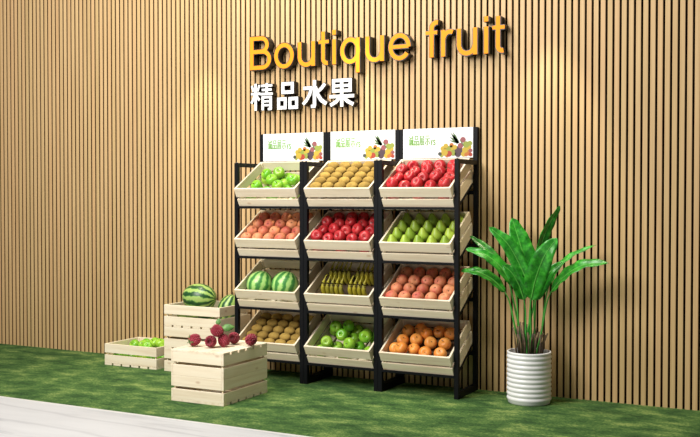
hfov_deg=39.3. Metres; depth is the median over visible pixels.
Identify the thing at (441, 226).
pear
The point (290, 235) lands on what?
peach
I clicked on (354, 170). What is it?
kiwi
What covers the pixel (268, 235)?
peach
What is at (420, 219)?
pear
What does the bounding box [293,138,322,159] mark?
picture
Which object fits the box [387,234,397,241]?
pear
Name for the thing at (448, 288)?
peach
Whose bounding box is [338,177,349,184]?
kiwi
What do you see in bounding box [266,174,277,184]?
apple
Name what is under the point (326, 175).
kiwi
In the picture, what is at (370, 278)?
banana bunch
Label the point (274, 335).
kiwi
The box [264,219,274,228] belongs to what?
peach
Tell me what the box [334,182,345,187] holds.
kiwi
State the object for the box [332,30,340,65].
sign letter
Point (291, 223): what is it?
peach
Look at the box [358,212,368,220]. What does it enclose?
apple
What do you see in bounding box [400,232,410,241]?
pear
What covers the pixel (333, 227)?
apple
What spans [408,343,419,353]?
orange
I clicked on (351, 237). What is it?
apple
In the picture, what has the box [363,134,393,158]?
picture
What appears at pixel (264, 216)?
peach
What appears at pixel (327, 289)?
banana bunch
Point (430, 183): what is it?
apple
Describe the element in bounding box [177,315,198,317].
watermelon
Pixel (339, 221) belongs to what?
apple
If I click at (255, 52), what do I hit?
sign letter
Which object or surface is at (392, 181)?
apple
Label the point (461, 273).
peach
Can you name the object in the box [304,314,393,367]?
wooden crate
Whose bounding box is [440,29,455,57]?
sign letter
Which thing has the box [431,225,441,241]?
pear
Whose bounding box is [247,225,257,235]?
peach
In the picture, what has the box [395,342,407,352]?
orange
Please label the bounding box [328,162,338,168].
kiwi
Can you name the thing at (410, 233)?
pear
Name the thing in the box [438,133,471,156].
picture
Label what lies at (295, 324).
kiwi
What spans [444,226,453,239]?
pear
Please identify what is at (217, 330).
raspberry
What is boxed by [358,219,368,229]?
apple
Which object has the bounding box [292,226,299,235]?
peach
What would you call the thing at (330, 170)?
kiwi
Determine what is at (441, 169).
apple
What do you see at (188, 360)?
wooden crate
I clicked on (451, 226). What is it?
pear
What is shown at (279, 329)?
kiwi
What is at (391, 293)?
peach
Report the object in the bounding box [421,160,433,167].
apple
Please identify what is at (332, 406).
lawn
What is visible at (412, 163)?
apple
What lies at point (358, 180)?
kiwi
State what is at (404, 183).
apple
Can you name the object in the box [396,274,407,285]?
peach
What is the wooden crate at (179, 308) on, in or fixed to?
on the wooden crate at (179, 338)
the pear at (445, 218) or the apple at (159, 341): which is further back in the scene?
the apple at (159, 341)
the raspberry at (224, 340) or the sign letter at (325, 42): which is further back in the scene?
the sign letter at (325, 42)
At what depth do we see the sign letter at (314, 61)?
7.37 m
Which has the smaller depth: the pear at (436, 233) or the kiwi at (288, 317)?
the pear at (436, 233)
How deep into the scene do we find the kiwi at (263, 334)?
7.28 m
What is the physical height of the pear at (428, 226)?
0.118 m
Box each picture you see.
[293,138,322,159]
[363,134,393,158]
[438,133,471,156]
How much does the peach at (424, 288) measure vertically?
0.086 m
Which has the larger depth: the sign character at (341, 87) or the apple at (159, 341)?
the apple at (159, 341)
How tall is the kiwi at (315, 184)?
0.064 m
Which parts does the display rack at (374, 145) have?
post, rail, rail, post, rail, rail, rail, rail, post, post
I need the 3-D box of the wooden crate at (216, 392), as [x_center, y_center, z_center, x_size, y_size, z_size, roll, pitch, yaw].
[-0.877,1.116,6.621,0.420,0.171,0.522,1,1,28]
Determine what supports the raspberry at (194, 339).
on the wooden crate at (188, 360)
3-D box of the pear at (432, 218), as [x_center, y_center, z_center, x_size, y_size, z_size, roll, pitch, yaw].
[0.580,0.003,6.857,0.079,0.116,0.080,0,1,-5]
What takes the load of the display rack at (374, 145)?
on the lawn
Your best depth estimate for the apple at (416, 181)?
6.61 m
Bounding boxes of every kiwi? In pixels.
[247,330,257,335]
[251,324,262,332]
[256,318,266,326]
[257,331,268,339]
[261,312,271,320]
[262,325,272,332]
[264,338,274,342]
[267,319,277,327]
[268,332,279,340]
[271,313,281,320]
[273,326,283,333]
[275,339,285,343]
[278,320,288,327]
[280,333,290,340]
[282,314,292,321]
[284,326,294,334]
[286,340,295,343]
[289,320,299,328]
[291,333,299,340]
[293,314,299,322]
[310,182,321,187]
[315,177,325,183]
[319,172,330,179]
[322,182,333,187]
[323,167,334,173]
[326,177,337,183]
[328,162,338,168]
[331,172,342,179]
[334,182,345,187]
[335,167,346,174]
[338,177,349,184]
[339,162,350,168]
[343,171,354,179]
[346,182,357,187]
[347,166,358,174]
[350,176,361,184]
[351,161,362,169]
[355,171,366,179]
[358,182,369,186]
[359,166,370,173]
[362,176,373,183]
[363,161,373,168]
[367,171,373,177]
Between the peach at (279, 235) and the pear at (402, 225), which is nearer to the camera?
the pear at (402, 225)
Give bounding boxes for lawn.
[0,344,699,436]
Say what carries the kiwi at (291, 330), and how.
in the wooden crate at (277, 351)
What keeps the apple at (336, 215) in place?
in the wooden crate at (329, 247)
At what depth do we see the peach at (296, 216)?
7.32 m
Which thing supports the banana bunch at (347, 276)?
in the wooden crate at (317, 301)
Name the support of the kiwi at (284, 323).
in the wooden crate at (277, 351)
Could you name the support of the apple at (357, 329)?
in the wooden crate at (353, 357)
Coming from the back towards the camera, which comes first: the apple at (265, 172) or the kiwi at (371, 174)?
the apple at (265, 172)
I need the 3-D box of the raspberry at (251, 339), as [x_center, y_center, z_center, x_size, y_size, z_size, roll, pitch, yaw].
[-0.666,0.815,6.599,0.081,0.083,0.088,0,1,16]
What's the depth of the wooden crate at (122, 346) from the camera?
7.74 m
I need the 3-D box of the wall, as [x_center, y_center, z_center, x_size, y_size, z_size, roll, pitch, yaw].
[-0.331,-0.619,7.522,9.761,3.600,0.120,1,1,28]
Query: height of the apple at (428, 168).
0.090 m
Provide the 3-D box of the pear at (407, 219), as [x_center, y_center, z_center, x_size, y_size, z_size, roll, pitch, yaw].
[0.407,0.001,6.946,0.079,0.116,0.079,0,1,-8]
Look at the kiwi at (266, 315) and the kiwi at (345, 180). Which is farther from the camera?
the kiwi at (266, 315)
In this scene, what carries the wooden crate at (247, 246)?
on the display rack at (302, 147)
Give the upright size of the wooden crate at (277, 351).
0.357 m
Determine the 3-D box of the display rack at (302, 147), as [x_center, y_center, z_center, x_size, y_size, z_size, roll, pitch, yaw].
[-0.510,0.269,7.348,0.594,1.832,0.384,1,1,28]
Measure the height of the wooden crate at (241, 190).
0.357 m
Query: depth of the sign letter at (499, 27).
6.66 m
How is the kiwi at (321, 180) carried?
in the wooden crate at (327, 197)
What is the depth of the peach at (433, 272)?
6.83 m
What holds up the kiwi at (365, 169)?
in the wooden crate at (327, 197)
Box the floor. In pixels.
[0,397,298,436]
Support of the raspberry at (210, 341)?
on the wooden crate at (188, 360)
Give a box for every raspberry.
[187,334,200,346]
[204,335,216,347]
[210,318,233,336]
[218,334,229,346]
[228,332,239,343]
[245,333,256,345]
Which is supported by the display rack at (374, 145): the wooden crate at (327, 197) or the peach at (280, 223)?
the wooden crate at (327, 197)
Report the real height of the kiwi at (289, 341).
0.064 m
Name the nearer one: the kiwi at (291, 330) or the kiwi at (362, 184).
the kiwi at (362, 184)
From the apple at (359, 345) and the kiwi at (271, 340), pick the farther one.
the kiwi at (271, 340)
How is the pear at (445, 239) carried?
in the wooden crate at (392, 251)
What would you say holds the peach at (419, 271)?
in the wooden crate at (391, 305)
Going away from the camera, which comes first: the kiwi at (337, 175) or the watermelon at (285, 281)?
the kiwi at (337, 175)
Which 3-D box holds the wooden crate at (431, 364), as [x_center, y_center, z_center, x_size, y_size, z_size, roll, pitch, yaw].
[0.531,0.884,6.784,0.522,0.357,0.448,1,1,28]
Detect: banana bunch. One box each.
[321,274,344,294]
[329,262,353,284]
[348,276,366,295]
[355,263,373,285]
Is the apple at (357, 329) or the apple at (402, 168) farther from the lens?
the apple at (357, 329)
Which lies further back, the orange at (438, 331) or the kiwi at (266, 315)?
the kiwi at (266, 315)
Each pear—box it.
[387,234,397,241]
[392,227,402,240]
[397,218,407,233]
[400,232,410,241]
[402,213,412,226]
[405,227,415,240]
[410,220,420,233]
[413,232,423,242]
[415,212,425,226]
[418,225,428,241]
[423,220,433,233]
[426,235,436,242]
[428,213,437,226]
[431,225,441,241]
[436,220,446,234]
[440,233,449,242]
[441,211,451,226]
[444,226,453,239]
[449,220,453,231]
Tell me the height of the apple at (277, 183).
0.085 m
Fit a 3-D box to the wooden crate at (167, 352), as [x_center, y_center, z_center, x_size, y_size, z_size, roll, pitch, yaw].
[-1.111,1.093,7.655,0.522,0.171,0.420,1,1,28]
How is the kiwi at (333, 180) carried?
in the wooden crate at (327, 197)
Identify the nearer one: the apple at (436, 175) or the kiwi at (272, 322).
the apple at (436, 175)
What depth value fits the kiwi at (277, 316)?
7.45 m
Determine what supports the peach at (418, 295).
in the wooden crate at (391, 305)
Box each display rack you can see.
[234,132,326,383]
[303,130,398,390]
[378,127,478,399]
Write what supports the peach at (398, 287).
in the wooden crate at (391, 305)
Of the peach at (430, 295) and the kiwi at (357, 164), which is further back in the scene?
the kiwi at (357, 164)
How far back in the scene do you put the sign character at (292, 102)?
7.45 m
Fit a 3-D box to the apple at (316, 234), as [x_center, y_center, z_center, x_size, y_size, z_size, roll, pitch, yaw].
[-0.237,0.122,7.011,0.089,0.089,0.080,1,1,24]
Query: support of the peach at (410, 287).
in the wooden crate at (391, 305)
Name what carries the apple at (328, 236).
in the wooden crate at (329, 247)
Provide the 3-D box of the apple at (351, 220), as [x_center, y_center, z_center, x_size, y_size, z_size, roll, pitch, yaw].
[0.007,0.027,7.055,0.083,0.086,0.088,0,1,-19]
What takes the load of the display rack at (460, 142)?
on the lawn
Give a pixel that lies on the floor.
(18, 418)
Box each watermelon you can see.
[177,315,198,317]
[182,284,217,306]
[199,306,215,318]
[218,294,234,318]
[246,270,272,290]
[271,269,298,291]
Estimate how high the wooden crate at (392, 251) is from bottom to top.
0.357 m
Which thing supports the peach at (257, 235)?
in the wooden crate at (247, 246)
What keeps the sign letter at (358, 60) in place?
attached to the wall
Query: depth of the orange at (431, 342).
6.72 m
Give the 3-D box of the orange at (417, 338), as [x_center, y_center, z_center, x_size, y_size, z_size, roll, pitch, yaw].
[0.461,0.840,6.794,0.088,0.088,0.086,1,1,21]
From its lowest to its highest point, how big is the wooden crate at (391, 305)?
0.357 m
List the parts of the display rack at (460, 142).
post, rail, rail, post, rail, rail, rail, rail, post, rail, rail, post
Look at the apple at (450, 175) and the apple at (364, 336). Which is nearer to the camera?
the apple at (450, 175)
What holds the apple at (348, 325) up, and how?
in the wooden crate at (353, 357)
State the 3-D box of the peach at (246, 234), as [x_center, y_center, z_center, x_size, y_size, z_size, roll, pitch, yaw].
[-0.767,0.145,7.272,0.087,0.086,0.087,0,1,18]
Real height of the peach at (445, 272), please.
0.088 m
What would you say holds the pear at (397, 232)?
in the wooden crate at (392, 251)
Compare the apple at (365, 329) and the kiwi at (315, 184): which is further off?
the apple at (365, 329)
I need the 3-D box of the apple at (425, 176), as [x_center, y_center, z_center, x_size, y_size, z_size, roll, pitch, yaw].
[0.503,-0.275,6.709,0.088,0.090,0.078,1,2,43]
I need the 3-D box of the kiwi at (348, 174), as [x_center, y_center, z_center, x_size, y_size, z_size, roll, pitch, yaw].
[-0.009,-0.305,7.009,0.094,0.064,0.068,1,2,34]
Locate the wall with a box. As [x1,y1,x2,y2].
[0,0,699,410]
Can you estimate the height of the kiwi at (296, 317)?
0.064 m
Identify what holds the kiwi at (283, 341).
in the wooden crate at (277, 351)
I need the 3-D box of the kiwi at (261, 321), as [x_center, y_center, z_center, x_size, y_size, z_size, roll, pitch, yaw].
[-0.672,0.792,7.468,0.094,0.064,0.068,1,2,32]
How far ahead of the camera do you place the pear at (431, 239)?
6.57 m
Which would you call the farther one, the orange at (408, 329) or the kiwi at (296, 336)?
the kiwi at (296, 336)
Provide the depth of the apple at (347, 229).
6.96 m
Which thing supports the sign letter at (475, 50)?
attached to the wall
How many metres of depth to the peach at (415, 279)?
6.80 m
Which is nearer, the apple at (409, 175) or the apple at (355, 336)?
the apple at (409, 175)
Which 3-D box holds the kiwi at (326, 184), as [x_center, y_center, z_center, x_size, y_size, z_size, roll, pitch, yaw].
[-0.156,-0.228,6.940,0.094,0.063,0.069,1,2,31]
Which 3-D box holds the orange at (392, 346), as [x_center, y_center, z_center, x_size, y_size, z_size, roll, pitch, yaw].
[0.316,0.901,6.788,0.088,0.089,0.085,1,1,27]
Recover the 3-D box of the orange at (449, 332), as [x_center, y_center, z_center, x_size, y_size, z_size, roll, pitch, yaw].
[0.696,0.797,6.775,0.088,0.090,0.084,1,2,40]
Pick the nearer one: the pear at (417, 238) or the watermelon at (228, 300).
the pear at (417, 238)
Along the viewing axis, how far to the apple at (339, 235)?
6.90 m
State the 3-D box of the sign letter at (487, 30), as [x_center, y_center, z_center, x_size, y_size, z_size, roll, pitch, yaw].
[0.947,-1.256,6.731,0.042,0.254,0.072,1,1,28]
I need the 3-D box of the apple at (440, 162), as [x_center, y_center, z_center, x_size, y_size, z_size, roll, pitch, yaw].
[0.626,-0.367,6.813,0.079,0.089,0.088,-1,2,-42]
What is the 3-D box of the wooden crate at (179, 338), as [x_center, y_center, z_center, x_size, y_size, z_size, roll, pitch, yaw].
[-1.111,0.921,7.651,0.522,0.171,0.420,1,1,28]
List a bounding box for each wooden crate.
[105,337,169,369]
[164,301,250,329]
[164,325,245,348]
[164,349,173,370]
[171,339,266,379]
[171,364,266,406]
[234,161,320,208]
[234,210,321,259]
[234,259,322,309]
[239,310,321,361]
[304,160,393,209]
[304,211,393,262]
[304,261,393,313]
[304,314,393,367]
[379,158,472,209]
[379,211,472,265]
[379,264,472,318]
[379,319,472,375]
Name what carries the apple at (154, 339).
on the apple
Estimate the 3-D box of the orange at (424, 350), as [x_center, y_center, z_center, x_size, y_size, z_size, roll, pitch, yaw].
[0.510,0.913,6.661,0.087,0.089,0.086,-1,1,-28]
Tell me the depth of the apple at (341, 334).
7.04 m
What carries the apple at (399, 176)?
in the wooden crate at (431, 194)
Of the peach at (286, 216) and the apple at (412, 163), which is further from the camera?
the peach at (286, 216)
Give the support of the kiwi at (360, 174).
in the wooden crate at (327, 197)
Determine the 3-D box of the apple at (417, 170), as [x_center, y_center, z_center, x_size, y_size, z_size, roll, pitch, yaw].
[0.454,-0.322,6.828,0.089,0.085,0.084,1,2,44]
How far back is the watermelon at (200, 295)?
7.60 m
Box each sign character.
[251,83,276,110]
[277,81,302,110]
[302,80,330,108]
[329,78,357,107]
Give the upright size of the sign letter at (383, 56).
0.193 m
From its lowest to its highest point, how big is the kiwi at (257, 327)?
0.065 m
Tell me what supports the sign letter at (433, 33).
attached to the wall
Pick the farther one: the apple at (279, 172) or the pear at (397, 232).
the apple at (279, 172)
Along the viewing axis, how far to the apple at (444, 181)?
6.52 m
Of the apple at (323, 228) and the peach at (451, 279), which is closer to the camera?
the peach at (451, 279)
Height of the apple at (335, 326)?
0.089 m
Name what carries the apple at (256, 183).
in the wooden crate at (241, 190)
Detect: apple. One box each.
[129,339,138,345]
[142,341,152,346]
[150,337,157,347]
[155,338,163,346]
[251,180,261,187]
[261,168,271,179]
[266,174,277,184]
[272,180,283,187]
[273,167,284,177]
[281,179,288,185]
[282,173,291,178]
[287,174,298,184]
[311,229,322,239]
[318,225,328,235]
[321,335,332,346]
[322,216,332,226]
[322,233,333,239]
[328,223,339,234]
[330,321,341,332]
[331,341,342,347]
[333,212,344,221]
[334,218,344,228]
[334,230,345,240]
[336,329,347,340]
[340,225,351,236]
[343,320,353,331]
[343,337,354,348]
[345,216,356,227]
[346,212,357,219]
[346,233,357,240]
[349,333,358,342]
[352,223,363,235]
[352,325,363,334]
[353,341,364,349]
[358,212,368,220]
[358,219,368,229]
[359,230,371,240]
[359,331,370,342]
[362,328,372,336]
[365,225,373,235]
[369,217,373,225]
[386,177,397,186]
[393,172,403,184]
[396,164,407,173]
[398,180,410,186]
[404,170,416,182]
[407,160,418,170]
[409,166,420,175]
[411,177,423,186]
[417,172,429,184]
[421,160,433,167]
[421,163,432,174]
[424,180,436,186]
[429,170,441,181]
[434,159,445,168]
[434,166,446,176]
[438,177,450,186]
[443,172,453,182]
[447,163,453,172]
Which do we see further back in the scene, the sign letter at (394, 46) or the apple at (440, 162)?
the sign letter at (394, 46)
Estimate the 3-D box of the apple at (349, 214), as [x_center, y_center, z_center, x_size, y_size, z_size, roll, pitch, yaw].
[0.014,-0.004,7.141,0.088,0.090,0.078,0,1,5]
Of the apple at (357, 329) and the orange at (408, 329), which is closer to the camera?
the orange at (408, 329)
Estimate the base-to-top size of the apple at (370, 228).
0.090 m
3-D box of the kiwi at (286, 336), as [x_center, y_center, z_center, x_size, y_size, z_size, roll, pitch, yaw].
[-0.476,0.873,7.220,0.094,0.065,0.068,1,1,25]
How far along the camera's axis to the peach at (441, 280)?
6.71 m
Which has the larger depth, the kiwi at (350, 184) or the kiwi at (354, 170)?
the kiwi at (354, 170)
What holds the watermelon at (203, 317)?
in the wooden crate at (179, 308)
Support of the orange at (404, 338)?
in the wooden crate at (431, 364)
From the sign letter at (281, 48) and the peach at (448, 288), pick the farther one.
the sign letter at (281, 48)
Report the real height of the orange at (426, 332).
0.088 m
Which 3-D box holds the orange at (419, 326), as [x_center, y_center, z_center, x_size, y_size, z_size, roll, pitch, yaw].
[0.499,0.782,6.911,0.085,0.090,0.087,0,1,3]
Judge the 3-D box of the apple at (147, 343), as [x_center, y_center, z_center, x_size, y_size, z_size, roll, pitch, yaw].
[-1.646,1.041,7.955,0.089,0.085,0.085,0,1,-18]
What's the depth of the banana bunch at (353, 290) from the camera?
6.91 m
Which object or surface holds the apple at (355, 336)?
in the wooden crate at (353, 357)
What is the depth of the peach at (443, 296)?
6.52 m
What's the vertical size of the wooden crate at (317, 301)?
0.357 m
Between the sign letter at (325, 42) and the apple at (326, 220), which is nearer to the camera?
the apple at (326, 220)
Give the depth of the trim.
5.98 m
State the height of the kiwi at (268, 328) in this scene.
0.063 m
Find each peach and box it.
[241,232,251,238]
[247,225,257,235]
[252,232,262,238]
[253,219,263,228]
[258,226,268,235]
[259,212,269,221]
[263,233,273,238]
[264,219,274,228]
[269,226,279,236]
[270,212,280,221]
[274,233,285,238]
[275,219,285,229]
[280,226,291,235]
[281,212,291,222]
[286,219,296,228]
[286,233,295,238]
[292,212,299,222]
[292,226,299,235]
[385,290,397,297]
[391,282,402,293]
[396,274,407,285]
[398,291,410,297]
[401,266,412,278]
[403,282,415,294]
[408,275,420,286]
[412,291,423,298]
[413,267,425,278]
[417,283,428,295]
[421,275,433,287]
[425,292,436,299]
[426,268,438,278]
[430,284,441,295]
[434,276,446,287]
[438,293,450,299]
[439,268,451,279]
[443,284,453,295]
[448,276,453,285]
[452,269,463,278]
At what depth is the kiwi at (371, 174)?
6.90 m
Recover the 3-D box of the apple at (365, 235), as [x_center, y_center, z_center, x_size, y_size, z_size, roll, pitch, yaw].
[0.107,0.127,6.831,0.088,0.090,0.078,1,2,38]
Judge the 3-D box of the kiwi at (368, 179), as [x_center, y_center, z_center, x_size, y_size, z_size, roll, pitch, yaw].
[0.130,-0.264,6.864,0.094,0.064,0.069,1,2,35]
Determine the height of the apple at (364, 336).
0.089 m
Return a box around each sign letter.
[249,36,275,71]
[274,42,297,69]
[297,41,319,68]
[319,31,332,66]
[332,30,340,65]
[340,37,364,73]
[365,35,388,63]
[388,32,414,61]
[425,19,441,58]
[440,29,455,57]
[456,27,481,57]
[483,16,492,54]
[492,16,507,54]
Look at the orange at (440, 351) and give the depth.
6.59 m
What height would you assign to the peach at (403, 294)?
0.086 m
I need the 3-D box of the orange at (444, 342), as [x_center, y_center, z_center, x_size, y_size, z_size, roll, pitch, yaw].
[0.647,0.857,6.696,0.087,0.087,0.088,0,1,-12]
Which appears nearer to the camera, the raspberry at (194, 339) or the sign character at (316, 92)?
the raspberry at (194, 339)
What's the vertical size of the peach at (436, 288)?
0.087 m
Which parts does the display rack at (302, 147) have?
post, rail, post, rail, rail, rail, rail, post, post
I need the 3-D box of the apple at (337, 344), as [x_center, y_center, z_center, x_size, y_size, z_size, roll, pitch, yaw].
[-0.091,0.928,7.064,0.086,0.084,0.089,-1,2,-45]
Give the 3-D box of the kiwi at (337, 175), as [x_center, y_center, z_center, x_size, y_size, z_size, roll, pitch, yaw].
[-0.097,-0.306,7.055,0.086,0.063,0.075,0,1,1]
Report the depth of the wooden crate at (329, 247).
6.91 m
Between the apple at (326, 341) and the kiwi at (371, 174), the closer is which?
the kiwi at (371, 174)
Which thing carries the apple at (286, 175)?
in the wooden crate at (241, 190)
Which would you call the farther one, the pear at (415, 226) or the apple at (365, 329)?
the apple at (365, 329)
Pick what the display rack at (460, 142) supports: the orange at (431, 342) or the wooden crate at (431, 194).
the wooden crate at (431, 194)
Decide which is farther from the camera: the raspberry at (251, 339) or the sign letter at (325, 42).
the sign letter at (325, 42)
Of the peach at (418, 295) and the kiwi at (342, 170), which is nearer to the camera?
the peach at (418, 295)
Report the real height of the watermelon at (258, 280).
0.221 m
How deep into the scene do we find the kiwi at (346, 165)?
7.14 m
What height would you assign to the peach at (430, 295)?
0.087 m
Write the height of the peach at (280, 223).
0.088 m
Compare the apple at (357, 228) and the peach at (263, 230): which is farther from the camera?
the peach at (263, 230)
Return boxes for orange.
[389,342,397,352]
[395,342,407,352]
[397,334,409,344]
[402,324,413,336]
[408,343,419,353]
[410,333,422,344]
[415,323,425,333]
[419,346,431,354]
[420,327,432,339]
[424,336,436,348]
[433,325,444,337]
[434,347,446,356]
[438,337,450,349]
[444,327,453,339]
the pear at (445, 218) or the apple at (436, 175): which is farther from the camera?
the pear at (445, 218)
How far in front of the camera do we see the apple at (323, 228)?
7.05 m
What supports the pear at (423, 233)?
in the wooden crate at (392, 251)
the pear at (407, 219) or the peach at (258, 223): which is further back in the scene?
the peach at (258, 223)
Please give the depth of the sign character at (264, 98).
7.55 m
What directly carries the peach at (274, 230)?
in the wooden crate at (247, 246)
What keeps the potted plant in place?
on the lawn
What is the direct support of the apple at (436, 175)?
on the apple
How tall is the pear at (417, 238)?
0.118 m
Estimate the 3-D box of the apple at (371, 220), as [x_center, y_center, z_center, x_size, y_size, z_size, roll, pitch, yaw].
[0.175,0.030,6.967,0.088,0.089,0.078,0,1,15]
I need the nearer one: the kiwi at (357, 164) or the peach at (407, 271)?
the peach at (407, 271)
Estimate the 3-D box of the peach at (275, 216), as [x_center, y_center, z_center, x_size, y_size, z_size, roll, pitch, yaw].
[-0.565,-0.004,7.446,0.088,0.085,0.087,0,1,16]
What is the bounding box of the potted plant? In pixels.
[461,206,607,405]
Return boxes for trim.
[0,396,309,436]
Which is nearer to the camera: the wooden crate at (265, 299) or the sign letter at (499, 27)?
the sign letter at (499, 27)
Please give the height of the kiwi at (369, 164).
0.064 m
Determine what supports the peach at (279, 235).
in the wooden crate at (247, 246)
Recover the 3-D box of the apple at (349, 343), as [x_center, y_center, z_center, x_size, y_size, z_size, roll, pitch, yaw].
[-0.005,0.887,6.954,0.088,0.090,0.081,0,1,14]
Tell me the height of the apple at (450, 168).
0.088 m
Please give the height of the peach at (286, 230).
0.086 m
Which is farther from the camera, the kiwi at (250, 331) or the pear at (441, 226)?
the kiwi at (250, 331)
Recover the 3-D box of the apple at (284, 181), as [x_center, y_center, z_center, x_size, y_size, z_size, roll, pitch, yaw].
[-0.500,-0.257,7.359,0.084,0.086,0.089,-1,2,-45]
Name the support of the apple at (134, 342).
in the wooden crate at (122, 346)
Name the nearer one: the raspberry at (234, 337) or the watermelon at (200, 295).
the raspberry at (234, 337)
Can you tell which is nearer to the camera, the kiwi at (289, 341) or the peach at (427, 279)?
the peach at (427, 279)
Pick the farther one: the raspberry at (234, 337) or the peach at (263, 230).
the peach at (263, 230)
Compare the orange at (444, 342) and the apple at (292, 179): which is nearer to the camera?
the orange at (444, 342)
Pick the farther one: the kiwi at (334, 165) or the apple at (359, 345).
the kiwi at (334, 165)

